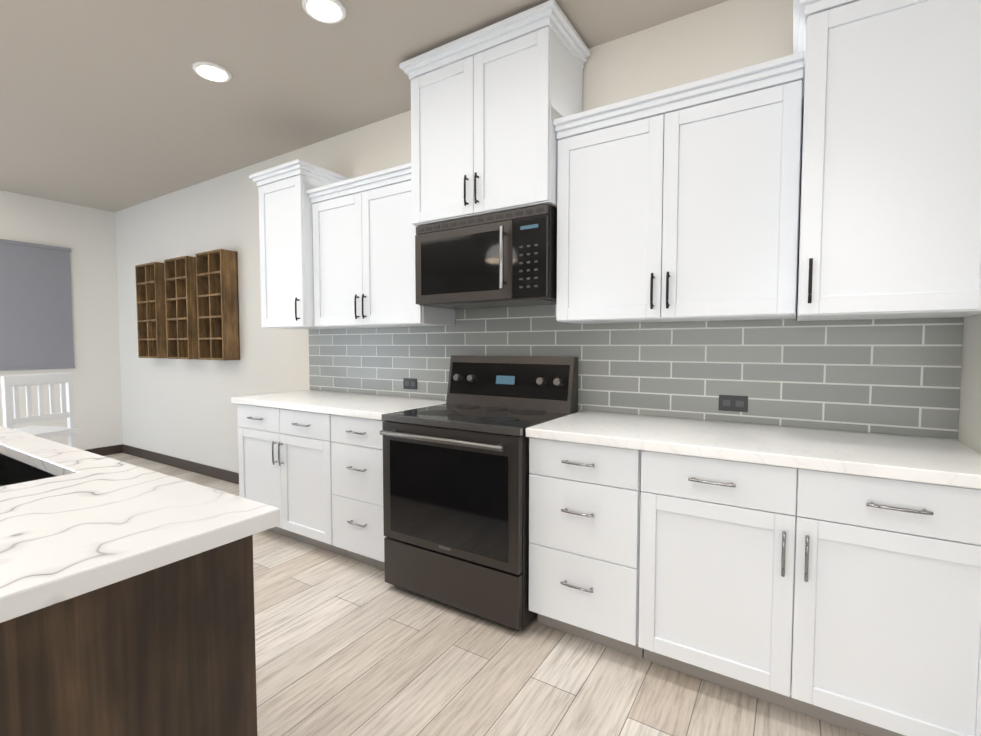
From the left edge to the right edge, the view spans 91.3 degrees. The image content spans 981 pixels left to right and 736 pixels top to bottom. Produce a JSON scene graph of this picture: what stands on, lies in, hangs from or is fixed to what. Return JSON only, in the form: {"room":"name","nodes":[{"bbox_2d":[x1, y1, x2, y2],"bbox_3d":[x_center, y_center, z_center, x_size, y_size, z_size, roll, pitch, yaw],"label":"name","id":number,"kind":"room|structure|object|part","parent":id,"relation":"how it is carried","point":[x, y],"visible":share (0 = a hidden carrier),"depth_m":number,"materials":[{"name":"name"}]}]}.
{"room":"kitchen","nodes":[
{"label":"kitchen","id":0,"kind":"room"},
{"bbox_2d":[0,190,122,449],"bbox_3d":[-6.328,-0.256,2.608,0.150,2.800,7.200,2,3,32],"label":"wall","id":1,"kind":"structure","parent":0,"point":[86,235],"depth_m":5.34,"materials":[{"name":"white paint"}]},
{"bbox_2d":[0,239,74,370],"bbox_3d":[-4.832,-0.626,4.794,0.030,1.300,1.040,2,3,32],"label":"window blind","id":2,"kind":"object","parent":1,"relation":"attached to","point":[36,327],"visible":0.89,"depth_m":4.97,"materials":[{"name":"grey fabric"}]},
{"bbox_2d":[85,444,121,455],"bbox_3d":[-6.206,1.090,2.713,0.012,0.100,7.000,2,3,32],"label":"baseboard","id":3,"kind":"structure","parent":1,"relation":"attached to","point":[109,450],"depth_m":5.53,"materials":[{"name":"brown wood"}]},
{"bbox_2d":[0,0,728,211],"bbox_3d":[-1.899,-1.567,-0.136,10.600,0.080,7.400,2,3,32],"label":"ceiling","id":4,"kind":"structure","parent":0,"point":[112,105],"depth_m":2.75,"materials":[{"name":"beige paint"}]},
{"bbox_2d":[192,61,231,81],"bbox_3d":[-1.559,-1.654,2.688,0.196,0.013,0.196,2,3,32],"label":"recessed light","id":5,"kind":"object","parent":4,"relation":"in","point":[211,71],"visible":0.98,"depth_m":2.67,"materials":[{"name":"white plastic"}]},
{"bbox_2d":[301,0,346,23],"bbox_3d":[-0.755,-1.630,2.181,0.196,0.013,0.196,2,3,32],"label":"recessed light","id":6,"kind":"object","parent":4,"relation":"in","point":[329,11],"visible":1,"depth_m":2.18,"materials":[{"name":"white plastic"}]},
{"bbox_2d":[105,453,865,735],"bbox_3d":[-1.899,1.299,0.001,10.600,0.060,7.400,2,3,32],"label":"floor","id":7,"kind":"structure","parent":0,"point":[345,646],"depth_m":1.85,"materials":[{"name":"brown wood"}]},
{"bbox_2d":[1,373,78,447],"bbox_3d":[-3.245,0.575,3.327,0.420,1.070,0.440,1,3,12],"label":"chair","id":8,"kind":"object","parent":7,"relation":"on","point":[70,430],"visible":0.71,"depth_m":3.29,"materials":[{"name":"white wood"}]},
{"bbox_2d":[0,426,279,735],"bbox_3d":[-1.728,0.754,1.193,2.290,0.915,1.140,2,3,32],"label":"kitchen island","id":9,"kind":"object","parent":7,"relation":"on","point":[167,650],"depth_m":0.90,"materials":[{"name":"brown wood"}]},
{"bbox_3d":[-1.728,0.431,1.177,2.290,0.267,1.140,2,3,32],"label":"kitchen island top","id":10,"kind":"part","parent":9,"relation":"part of","materials":[{"name":"white stone"}]},
{"bbox_2d":[237,404,345,555],"bbox_3d":[-1.175,0.677,3.268,0.948,0.873,0.634,2,3,32],"label":"base cabinet","id":11,"kind":"object","parent":7,"relation":"on","point":[284,458],"visible":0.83,"depth_m":2.99,"materials":[{"name":"white wood"}]},
{"bbox_2d":[231,390,445,419],"bbox_3d":[-0.984,0.224,3.133,1.442,0.039,0.626,2,3,32],"label":"countertop","id":12,"kind":"structure","parent":11,"relation":"on","point":[375,407],"depth_m":2.98,"materials":[{"name":"stone"}]},
{"bbox_2d":[331,415,385,569],"bbox_3d":[-0.575,0.695,2.890,0.463,0.873,0.634,2,3,32],"label":"base cabinet","id":13,"kind":"object","parent":7,"relation":"on","point":[357,485],"visible":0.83,"depth_m":2.66,"materials":[{"name":"white wood"}]},
{"bbox_2d":[380,355,577,629],"bbox_3d":[-0.062,0.547,2.493,0.806,1.205,0.709,2,3,32],"label":"range","id":14,"kind":"object","parent":7,"relation":"on","point":[456,473],"visible":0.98,"depth_m":2.28,"materials":[{"name":"black metal"}]},
{"bbox_2d":[529,437,643,657],"bbox_3d":[0.514,0.728,2.203,0.473,0.873,0.634,2,3,32],"label":"base cabinet","id":15,"kind":"object","parent":7,"relation":"on","point":[584,531],"visible":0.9,"depth_m":1.95,"materials":[{"name":"white wood"}]},
{"bbox_2d":[638,450,980,735],"bbox_3d":[1.142,0.746,1.807,1.004,0.873,0.634,2,3,32],"label":"base cabinet","id":16,"kind":"object","parent":7,"relation":"on","point":[851,602],"visible":1,"depth_m":1.54,"materials":[{"name":"white wood"}]},
{"bbox_2d":[526,411,980,488],"bbox_3d":[0.943,0.282,1.917,1.485,0.039,0.626,2,3,32],"label":"countertop","id":17,"kind":"structure","parent":16,"relation":"on","point":[937,461],"depth_m":1.72,"materials":[{"name":"stone"}]},
{"bbox_2d":[115,0,957,472],"bbox_3d":[-1.259,-0.311,3.752,7.500,2.800,0.150,2,3,32],"label":"wall","id":18,"kind":"structure","parent":0,"point":[181,408],"depth_m":4.16,"materials":[{"name":"paint"}]},
{"bbox_2d":[135,262,166,357],"bbox_3d":[-3.475,-0.584,4.960,0.430,0.960,0.146,2,3,32],"label":"cubby shelf","id":19,"kind":"object","parent":18,"relation":"attached to","point":[151,307],"visible":0.81,"depth_m":4.92,"materials":[{"name":"brown wood"}]},
{"bbox_2d":[121,444,238,483],"bbox_3d":[-2.880,0.994,4.742,3.410,0.100,0.014,2,3,32],"label":"baseboard","id":20,"kind":"structure","parent":18,"relation":"attached to","point":[217,473],"depth_m":4.89,"materials":[{"name":"brown wood"}]},
{"bbox_2d":[164,256,197,358],"bbox_3d":[-2.955,-0.568,4.632,0.420,0.960,0.146,2,3,32],"label":"cubby shelf","id":21,"kind":"object","parent":18,"relation":"attached to","point":[181,308],"visible":0.88,"depth_m":4.59,"materials":[{"name":"brown wood"}]},
{"bbox_2d":[195,249,239,359],"bbox_3d":[-2.456,-0.553,4.317,0.420,0.960,0.146,2,3,32],"label":"cubby shelf","id":22,"kind":"object","parent":18,"relation":"attached to","point":[217,301],"visible":1,"depth_m":4.27,"materials":[{"name":"brown wood"}]},
{"bbox_2d":[249,159,350,328],"bbox_3d":[-1.329,-0.815,3.404,0.548,1.060,0.448,2,3,32],"label":"upper cabinet","id":23,"kind":"object","parent":18,"relation":"attached to","point":[286,250],"visible":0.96,"depth_m":3.22,"materials":[{"name":"white wood"}]},
{"bbox_2d":[307,163,454,327],"bbox_3d":[-0.712,-0.714,3.066,0.932,0.890,0.368,2,3,32],"label":"upper cabinet","id":24,"kind":"object","parent":18,"relation":"attached to","point":[364,230],"visible":0.88,"depth_m":2.92,"materials":[{"name":"white wood"}]},
{"bbox_2d":[399,0,589,225],"bbox_3d":[0.013,-1.204,2.538,0.904,0.850,0.448,2,3,32],"label":"upper cabinet","id":25,"kind":"object","parent":18,"relation":"attached to","point":[490,103],"visible":0.96,"depth_m":2.34,"materials":[{"name":"white wood"}]},
{"bbox_2d":[415,204,556,308],"bbox_3d":[0.014,-0.558,2.570,0.800,0.434,0.444,2,3,32],"label":"microwave","id":26,"kind":"object","parent":25,"relation":"attached to","point":[503,259],"visible":1,"depth_m":2.39,"materials":[{"name":"black metal"}]},
{"bbox_2d":[309,305,963,439],"bbox_3d":[0.159,-0.072,2.774,3.744,0.583,0.008,2,3,32],"label":"tile backsplash","id":27,"kind":"structure","parent":18,"relation":"attached to","point":[893,376],"depth_m":2.23,"materials":[{"name":"grey tile"}]},
{"bbox_2d":[403,378,416,389],"bbox_3d":[-0.538,0.105,3.214,0.118,0.072,0.007,2,3,32],"label":"electrical outlet","id":28,"kind":"object","parent":27,"relation":"attached to","point":[409,383],"visible":1,"depth_m":3.21,"materials":[{"name":"black plastic"}]},
{"bbox_2d":[719,395,747,411],"bbox_3d":[1.102,0.161,2.179,0.118,0.072,0.007,2,3,32],"label":"electrical outlet","id":29,"kind":"object","parent":27,"relation":"attached to","point":[733,403],"visible":1,"depth_m":2.18,"materials":[{"name":"black plastic"}]},
{"bbox_2d":[553,51,803,323],"bbox_3d":[0.792,-0.673,2.118,0.962,0.920,0.368,2,3,32],"label":"upper cabinet","id":30,"kind":"object","parent":18,"relation":"attached to","point":[679,203],"visible":1,"depth_m":1.95,"materials":[{"name":"white wood"}]},
{"bbox_2d":[793,0,980,320],"bbox_3d":[1.371,-0.723,1.679,0.554,1.080,0.488,2,3,32],"label":"upper cabinet","id":31,"kind":"object","parent":18,"relation":"attached to","point":[890,215],"visible":0.98,"depth_m":1.52,"materials":[{"name":"white wood"}]},
{"bbox_2d":[958,314,980,453],"bbox_3d":[1.595,-0.199,1.391,0.150,2.800,0.800,2,3,32],"label":"wall","id":32,"kind":"structure","parent":0,"point":[969,432],"depth_m":1.67,"materials":[{"name":"grey paint"}]}
]}

